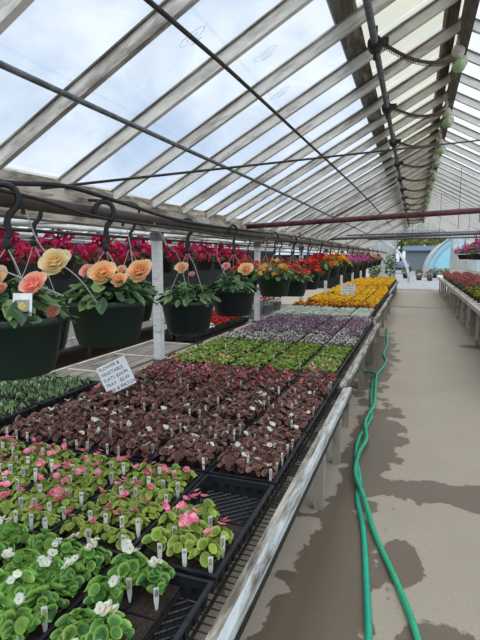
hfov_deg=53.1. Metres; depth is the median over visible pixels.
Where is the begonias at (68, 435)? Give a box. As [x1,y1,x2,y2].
[56,431,73,445]
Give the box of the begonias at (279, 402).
[273,399,283,409]
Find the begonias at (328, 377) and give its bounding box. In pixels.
[325,374,335,383]
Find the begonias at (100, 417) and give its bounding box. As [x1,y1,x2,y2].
[96,414,106,422]
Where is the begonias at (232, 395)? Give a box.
[228,394,238,403]
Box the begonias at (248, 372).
[244,370,253,378]
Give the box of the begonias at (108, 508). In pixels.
[96,501,117,523]
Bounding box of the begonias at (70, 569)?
[45,554,90,596]
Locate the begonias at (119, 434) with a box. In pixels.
[111,428,124,442]
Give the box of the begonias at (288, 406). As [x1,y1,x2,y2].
[281,403,291,415]
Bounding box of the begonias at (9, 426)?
[0,425,14,435]
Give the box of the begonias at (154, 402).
[145,400,158,410]
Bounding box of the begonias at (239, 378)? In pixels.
[235,375,245,384]
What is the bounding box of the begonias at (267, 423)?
[263,419,275,434]
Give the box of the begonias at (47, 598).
[23,582,70,622]
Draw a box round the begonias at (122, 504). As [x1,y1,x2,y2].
[112,490,132,511]
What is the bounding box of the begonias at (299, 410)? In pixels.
[293,406,301,412]
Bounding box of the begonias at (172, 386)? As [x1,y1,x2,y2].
[168,382,178,389]
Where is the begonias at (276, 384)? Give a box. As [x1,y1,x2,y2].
[272,382,281,389]
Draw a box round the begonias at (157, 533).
[140,526,172,551]
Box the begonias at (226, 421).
[221,419,233,426]
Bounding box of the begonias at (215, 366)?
[212,364,220,370]
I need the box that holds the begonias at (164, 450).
[154,445,172,461]
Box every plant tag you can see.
[8,464,12,475]
[14,510,17,522]
[15,478,18,491]
[18,497,22,507]
[21,467,24,476]
[26,456,29,469]
[29,514,32,529]
[32,497,36,514]
[34,468,36,482]
[38,484,41,491]
[41,606,47,632]
[42,517,47,528]
[47,501,51,510]
[50,459,52,472]
[61,506,65,519]
[79,492,82,506]
[86,529,90,542]
[88,510,91,520]
[103,513,107,532]
[109,472,112,484]
[119,486,122,500]
[119,516,123,527]
[121,462,124,474]
[121,535,125,551]
[126,578,131,602]
[136,518,139,538]
[153,587,158,609]
[157,543,161,558]
[164,494,167,502]
[172,526,176,533]
[176,482,179,497]
[182,548,186,566]
[202,458,204,469]
[208,515,212,525]
[208,556,212,572]
[220,536,224,557]
[269,469,271,480]
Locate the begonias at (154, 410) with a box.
[150,407,160,413]
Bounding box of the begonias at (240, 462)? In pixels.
[228,459,246,473]
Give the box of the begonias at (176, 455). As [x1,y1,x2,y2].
[167,449,184,463]
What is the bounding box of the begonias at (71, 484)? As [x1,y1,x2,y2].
[59,475,80,499]
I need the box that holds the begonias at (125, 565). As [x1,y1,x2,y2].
[107,539,148,586]
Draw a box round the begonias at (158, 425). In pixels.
[153,421,168,430]
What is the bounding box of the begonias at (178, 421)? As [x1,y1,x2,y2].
[173,417,186,430]
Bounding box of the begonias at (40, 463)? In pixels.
[27,459,47,479]
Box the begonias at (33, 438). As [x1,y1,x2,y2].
[27,437,40,454]
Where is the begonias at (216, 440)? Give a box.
[212,435,226,451]
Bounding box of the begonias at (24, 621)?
[0,592,40,639]
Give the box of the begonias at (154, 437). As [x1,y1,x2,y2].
[143,433,160,450]
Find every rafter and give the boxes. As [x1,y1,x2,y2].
[0,0,34,34]
[0,0,199,170]
[3,167,59,180]
[57,0,312,189]
[81,185,112,191]
[110,0,395,199]
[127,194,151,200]
[150,0,458,207]
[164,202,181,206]
[181,17,460,212]
[205,51,453,217]
[225,71,450,221]
[241,90,446,224]
[254,106,443,222]
[267,118,441,229]
[276,129,439,230]
[285,138,437,232]
[294,147,435,234]
[300,156,433,235]
[307,160,433,236]
[311,166,432,237]
[317,172,431,238]
[322,178,429,239]
[326,181,428,240]
[330,184,428,241]
[333,188,428,241]
[336,191,426,242]
[339,193,426,242]
[342,197,425,243]
[345,198,425,243]
[347,200,425,244]
[349,203,424,244]
[351,204,424,245]
[353,209,420,245]
[355,208,423,245]
[357,210,423,245]
[359,218,411,246]
[360,218,413,246]
[361,218,415,247]
[363,217,419,247]
[364,217,421,247]
[366,218,422,248]
[366,221,415,247]
[369,219,422,247]
[424,220,470,243]
[425,218,476,244]
[425,219,477,246]
[426,217,474,242]
[427,217,474,241]
[428,206,476,230]
[428,208,473,230]
[428,210,479,235]
[429,203,479,228]
[429,204,479,230]
[429,217,474,239]
[430,196,478,221]
[430,198,479,224]
[430,201,479,226]
[431,193,478,218]
[432,190,478,215]
[432,217,474,238]
[433,187,474,207]
[433,216,478,239]
[434,180,479,205]
[434,184,479,207]
[435,176,479,200]
[436,216,479,238]
[437,166,479,190]
[437,171,479,195]
[439,161,479,184]
[440,155,479,178]
[443,149,479,170]
[444,140,479,161]
[446,131,479,152]
[450,121,479,139]
[451,107,479,126]
[455,90,479,110]
[459,73,479,90]
[466,48,479,65]
[472,18,479,34]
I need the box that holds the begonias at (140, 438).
[134,434,146,445]
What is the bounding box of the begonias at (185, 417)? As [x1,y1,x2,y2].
[181,414,194,425]
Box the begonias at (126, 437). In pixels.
[121,430,136,443]
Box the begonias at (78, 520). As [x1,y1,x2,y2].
[59,507,85,533]
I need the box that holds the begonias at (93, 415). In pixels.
[84,413,97,420]
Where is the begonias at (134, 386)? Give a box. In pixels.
[129,383,139,390]
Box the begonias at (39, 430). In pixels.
[30,425,47,440]
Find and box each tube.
[0,179,341,244]
[0,188,303,241]
[87,198,146,231]
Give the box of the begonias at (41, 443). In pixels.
[34,442,51,456]
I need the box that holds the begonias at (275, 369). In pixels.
[273,367,280,373]
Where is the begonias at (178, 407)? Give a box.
[171,404,184,411]
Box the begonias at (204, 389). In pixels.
[199,387,208,396]
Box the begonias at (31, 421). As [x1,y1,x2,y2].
[25,418,37,426]
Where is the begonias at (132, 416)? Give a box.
[125,413,137,423]
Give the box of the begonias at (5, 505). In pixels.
[0,491,17,517]
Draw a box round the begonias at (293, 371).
[289,369,297,375]
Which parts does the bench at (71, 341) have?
leg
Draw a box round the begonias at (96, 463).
[89,460,106,477]
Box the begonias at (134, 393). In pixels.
[126,390,138,399]
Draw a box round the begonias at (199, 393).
[194,390,202,398]
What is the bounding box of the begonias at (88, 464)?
[80,456,96,474]
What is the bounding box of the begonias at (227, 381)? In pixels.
[222,380,230,385]
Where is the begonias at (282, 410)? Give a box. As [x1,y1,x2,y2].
[274,408,286,421]
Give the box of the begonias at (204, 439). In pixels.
[198,435,213,444]
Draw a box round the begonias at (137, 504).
[125,495,145,513]
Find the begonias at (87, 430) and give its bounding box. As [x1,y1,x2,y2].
[81,429,96,440]
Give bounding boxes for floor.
[0,288,479,639]
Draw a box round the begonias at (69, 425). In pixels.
[59,421,75,433]
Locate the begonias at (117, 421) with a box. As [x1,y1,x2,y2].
[113,417,127,428]
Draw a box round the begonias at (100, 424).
[93,421,108,432]
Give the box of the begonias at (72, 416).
[67,411,82,420]
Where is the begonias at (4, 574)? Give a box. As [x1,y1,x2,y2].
[0,568,10,583]
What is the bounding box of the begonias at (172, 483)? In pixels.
[166,470,186,492]
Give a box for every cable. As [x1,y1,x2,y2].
[40,140,479,189]
[143,0,390,225]
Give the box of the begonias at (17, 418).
[13,415,27,426]
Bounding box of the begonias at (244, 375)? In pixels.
[240,372,249,381]
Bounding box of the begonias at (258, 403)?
[251,400,264,412]
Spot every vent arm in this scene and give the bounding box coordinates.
[367,25,456,66]
[382,95,445,118]
[389,133,439,148]
[394,156,434,170]
[397,175,431,183]
[400,186,429,193]
[402,193,427,201]
[403,200,426,207]
[404,205,424,212]
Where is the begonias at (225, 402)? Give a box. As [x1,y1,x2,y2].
[222,395,231,404]
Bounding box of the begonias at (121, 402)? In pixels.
[119,396,132,406]
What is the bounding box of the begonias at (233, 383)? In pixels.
[230,380,240,387]
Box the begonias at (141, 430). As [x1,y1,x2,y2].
[133,425,145,436]
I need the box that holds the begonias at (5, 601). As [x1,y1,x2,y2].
[0,592,14,611]
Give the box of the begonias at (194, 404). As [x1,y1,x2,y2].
[189,399,200,411]
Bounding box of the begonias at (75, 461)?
[63,458,82,470]
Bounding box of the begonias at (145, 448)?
[132,441,151,457]
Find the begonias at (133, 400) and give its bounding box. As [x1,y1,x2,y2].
[126,397,139,408]
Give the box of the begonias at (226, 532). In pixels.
[203,517,233,546]
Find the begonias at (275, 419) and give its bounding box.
[271,412,285,425]
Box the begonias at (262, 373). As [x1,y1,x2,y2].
[258,370,265,378]
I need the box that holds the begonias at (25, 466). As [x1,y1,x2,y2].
[12,463,35,476]
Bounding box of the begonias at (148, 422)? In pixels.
[142,418,155,431]
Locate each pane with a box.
[357,0,423,41]
[366,0,463,70]
[372,13,460,92]
[377,44,454,110]
[381,68,450,124]
[385,88,446,130]
[387,103,443,138]
[389,116,441,148]
[392,128,438,156]
[442,154,479,172]
[445,138,479,154]
[446,148,479,162]
[447,128,479,144]
[453,101,479,114]
[458,83,479,100]
[462,62,479,79]
[469,32,479,43]
[476,2,479,18]
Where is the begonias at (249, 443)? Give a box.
[243,439,260,451]
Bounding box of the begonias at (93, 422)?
[83,417,98,428]
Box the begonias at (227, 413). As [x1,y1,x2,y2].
[218,409,232,419]
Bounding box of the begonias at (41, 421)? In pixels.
[34,418,49,429]
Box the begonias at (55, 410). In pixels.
[48,405,60,420]
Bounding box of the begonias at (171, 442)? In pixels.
[164,436,180,450]
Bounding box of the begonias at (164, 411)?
[159,406,170,419]
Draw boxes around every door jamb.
[394,240,396,276]
[449,239,452,290]
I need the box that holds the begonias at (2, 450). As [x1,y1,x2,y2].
[0,445,9,459]
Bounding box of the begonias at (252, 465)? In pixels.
[245,457,261,476]
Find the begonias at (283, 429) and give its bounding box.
[274,425,289,433]
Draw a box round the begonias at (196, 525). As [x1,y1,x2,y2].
[179,507,209,539]
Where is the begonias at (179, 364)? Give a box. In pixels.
[173,363,180,370]
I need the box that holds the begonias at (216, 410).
[210,407,222,416]
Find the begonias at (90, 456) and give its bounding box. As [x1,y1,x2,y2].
[77,448,94,463]
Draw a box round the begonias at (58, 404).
[52,403,62,413]
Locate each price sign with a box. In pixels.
[96,355,135,392]
[341,284,355,295]
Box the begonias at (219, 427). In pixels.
[214,424,227,432]
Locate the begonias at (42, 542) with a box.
[24,528,58,554]
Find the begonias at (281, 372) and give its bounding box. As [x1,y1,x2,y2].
[277,370,287,377]
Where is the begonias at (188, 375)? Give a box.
[182,372,193,382]
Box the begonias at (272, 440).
[264,436,279,447]
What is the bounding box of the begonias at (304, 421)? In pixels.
[293,416,307,429]
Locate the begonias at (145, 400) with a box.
[137,397,149,409]
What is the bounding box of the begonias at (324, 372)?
[318,370,328,377]
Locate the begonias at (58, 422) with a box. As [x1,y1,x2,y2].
[54,414,71,428]
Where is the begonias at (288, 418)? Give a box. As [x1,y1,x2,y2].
[281,413,294,427]
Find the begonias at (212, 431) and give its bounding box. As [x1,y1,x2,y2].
[207,429,219,439]
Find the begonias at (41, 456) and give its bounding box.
[32,449,49,466]
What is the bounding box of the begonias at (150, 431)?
[144,426,155,442]
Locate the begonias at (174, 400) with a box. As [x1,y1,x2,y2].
[170,398,181,404]
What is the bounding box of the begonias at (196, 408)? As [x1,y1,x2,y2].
[191,406,204,416]
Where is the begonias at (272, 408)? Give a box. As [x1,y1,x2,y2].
[264,404,276,416]
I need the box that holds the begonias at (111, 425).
[103,420,117,435]
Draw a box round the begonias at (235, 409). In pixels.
[230,406,242,420]
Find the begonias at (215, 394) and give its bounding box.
[210,391,222,403]
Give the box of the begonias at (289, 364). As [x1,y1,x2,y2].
[284,359,291,366]
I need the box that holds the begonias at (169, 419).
[161,416,175,424]
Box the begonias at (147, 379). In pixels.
[144,378,154,384]
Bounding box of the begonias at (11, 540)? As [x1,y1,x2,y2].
[0,515,30,550]
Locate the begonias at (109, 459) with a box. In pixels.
[103,457,117,467]
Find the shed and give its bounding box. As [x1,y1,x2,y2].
[403,246,435,270]
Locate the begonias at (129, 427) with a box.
[121,420,136,433]
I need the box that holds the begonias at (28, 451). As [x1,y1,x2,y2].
[19,446,39,464]
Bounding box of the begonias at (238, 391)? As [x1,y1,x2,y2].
[233,389,243,397]
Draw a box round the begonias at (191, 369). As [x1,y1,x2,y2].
[188,366,195,373]
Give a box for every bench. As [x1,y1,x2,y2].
[4,304,292,430]
[65,293,264,360]
[140,319,379,427]
[188,387,351,639]
[260,294,392,336]
[387,281,398,310]
[438,277,479,346]
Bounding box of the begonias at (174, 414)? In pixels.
[170,410,182,419]
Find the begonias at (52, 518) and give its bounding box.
[33,507,60,527]
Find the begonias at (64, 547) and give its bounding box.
[52,532,84,562]
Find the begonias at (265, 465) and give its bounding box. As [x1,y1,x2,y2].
[259,458,277,478]
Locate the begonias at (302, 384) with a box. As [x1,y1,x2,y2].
[300,382,309,389]
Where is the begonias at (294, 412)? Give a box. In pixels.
[286,409,299,417]
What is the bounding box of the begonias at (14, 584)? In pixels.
[0,566,40,599]
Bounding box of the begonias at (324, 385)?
[318,383,328,390]
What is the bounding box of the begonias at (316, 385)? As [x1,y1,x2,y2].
[309,384,319,389]
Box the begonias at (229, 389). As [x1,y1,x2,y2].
[223,385,233,394]
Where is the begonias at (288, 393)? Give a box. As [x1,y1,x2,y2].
[282,390,292,397]
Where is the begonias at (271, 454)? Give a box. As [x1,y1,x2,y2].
[264,449,281,469]
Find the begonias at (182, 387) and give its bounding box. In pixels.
[176,385,187,394]
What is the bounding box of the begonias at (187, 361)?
[183,359,190,365]
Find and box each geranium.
[461,280,470,293]
[462,281,474,294]
[465,283,476,296]
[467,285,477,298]
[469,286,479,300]
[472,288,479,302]
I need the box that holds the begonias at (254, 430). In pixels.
[246,426,259,436]
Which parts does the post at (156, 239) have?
plate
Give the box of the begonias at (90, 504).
[79,501,100,519]
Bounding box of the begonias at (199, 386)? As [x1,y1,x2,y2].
[197,381,205,388]
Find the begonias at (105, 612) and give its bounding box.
[79,599,134,639]
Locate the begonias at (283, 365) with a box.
[280,363,288,369]
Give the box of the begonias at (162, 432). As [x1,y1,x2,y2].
[154,425,168,443]
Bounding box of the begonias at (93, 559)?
[74,537,111,574]
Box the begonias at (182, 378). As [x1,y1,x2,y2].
[174,376,184,381]
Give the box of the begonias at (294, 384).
[290,381,301,388]
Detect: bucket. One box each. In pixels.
[248,301,253,318]
[252,299,262,315]
[260,296,270,313]
[261,297,274,311]
[271,297,281,309]
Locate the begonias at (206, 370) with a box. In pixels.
[202,368,211,376]
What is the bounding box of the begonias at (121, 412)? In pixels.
[115,409,127,417]
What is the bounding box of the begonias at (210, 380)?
[205,378,213,383]
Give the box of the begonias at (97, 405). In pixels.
[87,402,102,412]
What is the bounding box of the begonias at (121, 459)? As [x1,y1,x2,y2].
[114,454,133,471]
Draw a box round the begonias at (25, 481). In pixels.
[10,476,31,490]
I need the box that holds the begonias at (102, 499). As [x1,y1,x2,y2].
[96,486,118,505]
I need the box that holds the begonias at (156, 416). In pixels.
[151,411,164,422]
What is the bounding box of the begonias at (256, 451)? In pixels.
[251,446,266,464]
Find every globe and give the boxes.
[427,185,431,197]
[428,178,434,189]
[430,165,436,179]
[433,146,440,166]
[437,128,445,154]
[442,95,453,128]
[452,33,468,72]
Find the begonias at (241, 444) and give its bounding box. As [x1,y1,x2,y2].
[232,442,244,451]
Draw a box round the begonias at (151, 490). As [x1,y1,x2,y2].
[139,483,159,500]
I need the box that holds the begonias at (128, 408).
[124,405,136,418]
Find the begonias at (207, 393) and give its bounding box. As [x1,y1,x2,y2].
[202,391,211,400]
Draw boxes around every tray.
[0,376,63,400]
[0,401,37,429]
[0,407,103,445]
[0,448,82,502]
[0,455,140,534]
[0,532,27,568]
[0,548,113,639]
[2,440,29,460]
[5,378,99,411]
[41,411,147,453]
[47,569,213,639]
[53,465,204,556]
[79,383,152,406]
[90,415,196,462]
[118,387,194,412]
[130,474,273,592]
[136,364,188,382]
[146,422,250,474]
[151,330,177,339]
[158,388,233,418]
[165,351,217,364]
[166,367,227,386]
[174,328,217,340]
[197,341,237,351]
[201,353,248,367]
[203,371,259,390]
[205,395,279,425]
[208,430,305,494]
[211,322,233,332]
[222,333,256,340]
[225,343,263,353]
[227,317,249,326]
[229,356,277,369]
[234,317,249,326]
[244,334,277,342]
[244,372,299,394]
[256,344,292,355]
[256,396,326,441]
[261,327,290,333]
[261,357,310,372]
[274,335,305,343]
[285,346,323,358]
[291,377,339,406]
[297,336,332,346]
[298,359,345,376]
[311,329,340,337]
[316,348,353,365]
[327,338,360,352]
[337,331,365,342]
[345,324,369,334]
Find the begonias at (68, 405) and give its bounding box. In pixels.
[60,399,74,414]
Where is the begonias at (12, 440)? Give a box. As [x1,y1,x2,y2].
[6,436,25,451]
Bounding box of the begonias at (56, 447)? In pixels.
[45,443,61,457]
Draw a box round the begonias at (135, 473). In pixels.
[123,464,145,484]
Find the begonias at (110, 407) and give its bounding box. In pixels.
[106,403,118,411]
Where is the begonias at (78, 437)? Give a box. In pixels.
[69,430,85,447]
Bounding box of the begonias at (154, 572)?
[132,556,174,594]
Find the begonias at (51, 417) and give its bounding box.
[46,414,61,424]
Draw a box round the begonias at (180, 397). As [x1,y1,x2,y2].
[177,394,188,400]
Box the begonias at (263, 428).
[256,425,271,437]
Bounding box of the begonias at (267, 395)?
[263,393,271,402]
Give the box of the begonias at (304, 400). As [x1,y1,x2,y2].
[298,396,308,406]
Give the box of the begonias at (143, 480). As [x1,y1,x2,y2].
[139,467,157,486]
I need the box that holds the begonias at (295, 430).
[288,425,301,437]
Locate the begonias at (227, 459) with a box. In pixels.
[216,452,235,471]
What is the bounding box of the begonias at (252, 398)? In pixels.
[247,394,258,402]
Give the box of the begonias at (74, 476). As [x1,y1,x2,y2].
[60,462,81,483]
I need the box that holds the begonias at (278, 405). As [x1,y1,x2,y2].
[270,404,281,412]
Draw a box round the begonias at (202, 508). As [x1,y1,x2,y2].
[193,489,219,524]
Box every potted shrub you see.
[368,265,381,277]
[383,253,397,276]
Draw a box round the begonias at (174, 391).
[170,389,181,397]
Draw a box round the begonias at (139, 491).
[127,480,146,499]
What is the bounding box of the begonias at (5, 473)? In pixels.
[0,470,14,486]
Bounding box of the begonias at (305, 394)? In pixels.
[301,391,311,398]
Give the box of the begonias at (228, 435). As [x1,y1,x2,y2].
[218,428,233,443]
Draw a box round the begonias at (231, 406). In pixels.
[225,404,237,410]
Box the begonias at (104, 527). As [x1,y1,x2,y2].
[93,523,117,541]
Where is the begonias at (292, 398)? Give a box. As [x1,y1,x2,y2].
[287,396,297,404]
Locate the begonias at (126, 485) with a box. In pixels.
[112,476,133,494]
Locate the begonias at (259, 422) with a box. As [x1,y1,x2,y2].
[252,420,262,434]
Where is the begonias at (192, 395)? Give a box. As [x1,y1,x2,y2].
[186,393,197,402]
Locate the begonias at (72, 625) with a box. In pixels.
[50,607,95,639]
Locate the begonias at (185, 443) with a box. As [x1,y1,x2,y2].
[177,439,193,451]
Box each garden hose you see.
[353,370,421,639]
[354,327,387,639]
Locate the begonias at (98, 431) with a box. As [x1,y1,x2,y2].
[92,427,105,442]
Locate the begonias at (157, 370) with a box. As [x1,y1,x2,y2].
[155,367,162,375]
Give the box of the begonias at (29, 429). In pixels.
[21,426,36,439]
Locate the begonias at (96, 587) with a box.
[83,575,129,608]
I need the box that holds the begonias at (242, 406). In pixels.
[238,401,248,415]
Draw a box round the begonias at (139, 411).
[132,408,146,417]
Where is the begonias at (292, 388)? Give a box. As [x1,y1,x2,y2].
[288,386,297,393]
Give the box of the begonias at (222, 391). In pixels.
[218,389,228,398]
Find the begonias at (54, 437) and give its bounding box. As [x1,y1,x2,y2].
[47,428,64,444]
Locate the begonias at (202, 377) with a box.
[198,372,207,380]
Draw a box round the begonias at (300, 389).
[296,387,306,395]
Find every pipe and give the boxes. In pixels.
[0,60,382,241]
[0,193,387,252]
[0,218,307,247]
[0,219,62,224]
[0,226,344,252]
[2,238,316,253]
[11,224,334,250]
[15,232,285,250]
[15,235,205,237]
[85,241,266,243]
[169,245,297,246]
[245,207,479,228]
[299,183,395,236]
[325,202,400,242]
[329,232,479,239]
[346,231,478,235]
[362,0,409,227]
[368,236,479,239]
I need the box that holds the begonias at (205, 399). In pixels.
[198,397,211,411]
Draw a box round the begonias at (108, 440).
[98,433,117,451]
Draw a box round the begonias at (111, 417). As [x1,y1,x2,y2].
[104,411,116,424]
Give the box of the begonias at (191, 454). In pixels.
[179,448,197,465]
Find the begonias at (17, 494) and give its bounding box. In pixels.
[10,485,32,505]
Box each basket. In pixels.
[0,181,97,380]
[0,209,70,350]
[0,225,38,281]
[1,237,34,274]
[23,228,90,278]
[53,235,78,267]
[58,199,157,347]
[73,232,127,264]
[88,240,115,259]
[110,235,151,270]
[116,223,157,321]
[142,238,183,272]
[153,217,220,333]
[170,239,205,271]
[190,241,221,270]
[208,224,260,316]
[210,242,235,269]
[221,245,247,268]
[228,239,262,286]
[252,232,297,296]
[252,240,276,275]
[271,241,292,273]
[276,235,312,296]
[286,243,303,270]
[292,239,324,289]
[294,244,305,264]
[304,241,335,280]
[321,243,343,276]
[332,244,350,274]
[343,245,357,272]
[351,246,362,271]
[355,247,366,270]
[356,248,371,268]
[366,248,375,267]
[368,249,379,265]
[376,250,383,264]
[454,237,473,258]
[464,235,479,259]
[466,231,479,259]
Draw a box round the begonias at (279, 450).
[273,446,288,459]
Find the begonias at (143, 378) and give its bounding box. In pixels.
[137,374,145,384]
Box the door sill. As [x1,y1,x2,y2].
[397,289,446,290]
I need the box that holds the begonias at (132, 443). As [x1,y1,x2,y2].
[121,438,139,455]
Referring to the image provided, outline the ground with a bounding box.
[366,268,446,289]
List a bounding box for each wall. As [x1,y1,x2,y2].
[273,255,365,288]
[369,269,393,278]
[451,270,476,274]
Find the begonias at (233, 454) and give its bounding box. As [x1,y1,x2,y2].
[225,441,240,459]
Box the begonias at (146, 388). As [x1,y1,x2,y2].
[143,384,152,393]
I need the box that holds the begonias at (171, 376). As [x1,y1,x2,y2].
[166,369,177,380]
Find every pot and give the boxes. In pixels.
[0,260,22,281]
[0,310,66,380]
[10,259,23,274]
[43,260,75,278]
[59,315,70,350]
[65,296,147,347]
[87,260,115,264]
[123,259,140,270]
[142,294,155,321]
[160,298,215,333]
[163,259,174,272]
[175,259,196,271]
[195,259,213,270]
[211,288,256,316]
[213,259,229,269]
[228,259,241,268]
[235,272,257,286]
[256,276,291,296]
[287,278,306,296]
[295,274,320,289]
[309,267,331,280]
[322,265,340,276]
[339,264,347,274]
[346,264,354,272]
[351,263,359,271]
[358,262,363,270]
[401,267,409,277]
[415,269,422,279]
[425,269,433,280]
[432,267,437,277]
[437,268,444,279]
[458,255,467,258]
[470,254,479,259]
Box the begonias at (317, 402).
[310,398,319,407]
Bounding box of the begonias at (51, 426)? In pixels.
[43,424,60,434]
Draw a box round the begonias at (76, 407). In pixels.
[69,404,83,412]
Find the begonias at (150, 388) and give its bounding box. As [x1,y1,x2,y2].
[145,386,155,396]
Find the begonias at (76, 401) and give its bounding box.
[71,398,83,407]
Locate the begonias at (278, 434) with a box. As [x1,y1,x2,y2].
[269,430,282,440]
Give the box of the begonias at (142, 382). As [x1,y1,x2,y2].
[137,381,146,388]
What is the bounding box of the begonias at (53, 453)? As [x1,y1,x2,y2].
[44,449,62,469]
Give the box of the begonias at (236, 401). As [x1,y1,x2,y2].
[232,398,243,404]
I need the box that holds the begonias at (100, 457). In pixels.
[90,449,107,466]
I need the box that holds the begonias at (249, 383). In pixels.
[244,379,253,386]
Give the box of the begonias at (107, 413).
[104,410,116,418]
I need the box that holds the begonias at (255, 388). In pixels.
[247,386,257,392]
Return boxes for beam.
[0,169,362,247]
[0,177,369,252]
[326,0,394,184]
[422,0,479,222]
[428,0,461,166]
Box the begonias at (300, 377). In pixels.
[297,373,306,380]
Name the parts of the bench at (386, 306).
rail, leg, rail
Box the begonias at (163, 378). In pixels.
[157,377,166,384]
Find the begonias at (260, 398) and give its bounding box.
[257,393,268,408]
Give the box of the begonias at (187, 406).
[181,403,193,415]
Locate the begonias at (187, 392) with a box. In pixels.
[184,390,193,397]
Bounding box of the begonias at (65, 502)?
[51,489,79,514]
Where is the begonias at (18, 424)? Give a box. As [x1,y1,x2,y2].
[9,421,26,437]
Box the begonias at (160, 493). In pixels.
[155,484,175,504]
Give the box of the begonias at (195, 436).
[186,433,199,442]
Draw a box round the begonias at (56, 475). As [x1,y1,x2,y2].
[42,472,64,495]
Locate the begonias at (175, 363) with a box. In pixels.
[172,360,178,366]
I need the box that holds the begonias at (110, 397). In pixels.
[104,393,118,404]
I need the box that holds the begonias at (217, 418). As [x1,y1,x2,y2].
[210,414,222,427]
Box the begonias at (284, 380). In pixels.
[279,375,289,383]
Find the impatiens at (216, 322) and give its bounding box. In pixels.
[211,320,220,327]
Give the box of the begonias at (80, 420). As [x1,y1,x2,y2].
[73,414,87,427]
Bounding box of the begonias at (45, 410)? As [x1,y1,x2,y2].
[40,406,52,415]
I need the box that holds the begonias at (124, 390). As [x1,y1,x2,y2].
[121,387,131,397]
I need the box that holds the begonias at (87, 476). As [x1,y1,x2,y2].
[74,466,95,487]
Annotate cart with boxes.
[396,261,411,271]
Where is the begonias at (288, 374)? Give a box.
[282,371,292,380]
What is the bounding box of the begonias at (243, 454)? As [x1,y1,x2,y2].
[237,450,251,463]
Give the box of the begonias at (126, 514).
[110,508,134,527]
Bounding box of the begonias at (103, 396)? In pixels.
[95,394,106,404]
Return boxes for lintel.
[404,229,441,230]
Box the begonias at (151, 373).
[146,368,156,377]
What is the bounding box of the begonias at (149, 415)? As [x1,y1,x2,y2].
[142,412,155,421]
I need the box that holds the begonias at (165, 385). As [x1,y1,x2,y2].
[159,381,168,388]
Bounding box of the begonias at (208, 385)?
[204,383,214,388]
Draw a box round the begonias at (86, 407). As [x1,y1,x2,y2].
[78,405,92,417]
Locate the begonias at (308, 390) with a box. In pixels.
[307,388,316,395]
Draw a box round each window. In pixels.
[369,249,394,268]
[370,221,468,248]
[452,248,477,269]
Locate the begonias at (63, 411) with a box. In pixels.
[59,409,71,415]
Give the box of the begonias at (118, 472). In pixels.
[102,466,122,480]
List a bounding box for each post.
[150,232,164,366]
[253,242,260,322]
[299,247,303,299]
[324,249,327,292]
[340,251,343,284]
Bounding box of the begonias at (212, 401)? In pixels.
[206,397,217,407]
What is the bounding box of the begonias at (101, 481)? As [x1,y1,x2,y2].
[87,469,107,491]
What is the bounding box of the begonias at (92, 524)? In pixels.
[77,515,100,537]
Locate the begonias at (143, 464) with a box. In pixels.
[137,458,154,475]
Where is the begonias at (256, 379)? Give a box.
[251,376,259,383]
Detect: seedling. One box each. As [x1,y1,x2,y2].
[0,381,9,390]
[0,402,4,417]
[1,383,9,396]
[3,399,18,406]
[3,402,17,413]
[7,380,19,386]
[9,382,20,392]
[12,390,23,399]
[16,400,30,409]
[17,381,30,389]
[22,381,34,392]
[22,390,36,400]
[31,377,39,385]
[34,384,46,396]
[34,394,47,401]
[36,378,46,390]
[38,375,49,383]
[44,378,55,390]
[45,378,53,387]
[46,389,57,397]
[49,370,58,379]
[55,381,65,388]
[55,385,68,394]
[64,377,74,384]
[66,377,76,389]
[72,375,83,382]
[73,379,86,386]
[83,375,92,383]
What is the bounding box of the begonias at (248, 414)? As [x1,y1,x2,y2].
[240,406,254,422]
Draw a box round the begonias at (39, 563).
[25,548,64,585]
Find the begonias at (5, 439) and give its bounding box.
[0,434,10,448]
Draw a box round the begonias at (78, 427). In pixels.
[70,425,85,434]
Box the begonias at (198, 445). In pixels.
[191,439,206,454]
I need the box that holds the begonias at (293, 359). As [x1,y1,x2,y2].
[290,355,296,361]
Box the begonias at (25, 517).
[18,504,43,525]
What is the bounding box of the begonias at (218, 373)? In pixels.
[214,369,223,377]
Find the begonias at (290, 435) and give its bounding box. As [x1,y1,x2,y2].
[281,430,297,443]
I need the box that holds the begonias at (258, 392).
[250,390,261,400]
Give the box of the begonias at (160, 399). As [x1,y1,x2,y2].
[155,394,167,406]
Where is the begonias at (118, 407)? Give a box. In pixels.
[113,404,127,415]
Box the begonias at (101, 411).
[95,407,109,416]
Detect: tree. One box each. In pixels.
[397,222,426,260]
[404,221,446,245]
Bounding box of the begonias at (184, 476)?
[179,466,197,482]
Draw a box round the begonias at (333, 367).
[328,363,337,371]
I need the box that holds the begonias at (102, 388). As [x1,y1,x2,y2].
[97,384,104,392]
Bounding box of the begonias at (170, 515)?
[157,501,186,532]
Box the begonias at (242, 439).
[238,431,252,446]
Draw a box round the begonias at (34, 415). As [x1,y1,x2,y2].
[27,412,40,419]
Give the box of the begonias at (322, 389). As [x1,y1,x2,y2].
[315,387,326,394]
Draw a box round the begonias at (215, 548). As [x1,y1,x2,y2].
[187,526,222,567]
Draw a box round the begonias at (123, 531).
[108,527,134,549]
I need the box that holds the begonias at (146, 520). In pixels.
[126,508,149,530]
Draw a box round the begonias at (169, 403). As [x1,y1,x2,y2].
[161,402,173,412]
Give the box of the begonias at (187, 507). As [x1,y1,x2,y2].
[172,493,195,521]
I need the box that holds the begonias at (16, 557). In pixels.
[1,547,41,571]
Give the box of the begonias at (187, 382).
[182,379,192,389]
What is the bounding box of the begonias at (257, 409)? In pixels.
[245,402,259,417]
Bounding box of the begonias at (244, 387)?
[239,385,248,391]
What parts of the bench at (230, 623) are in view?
pipe rail, leg, leg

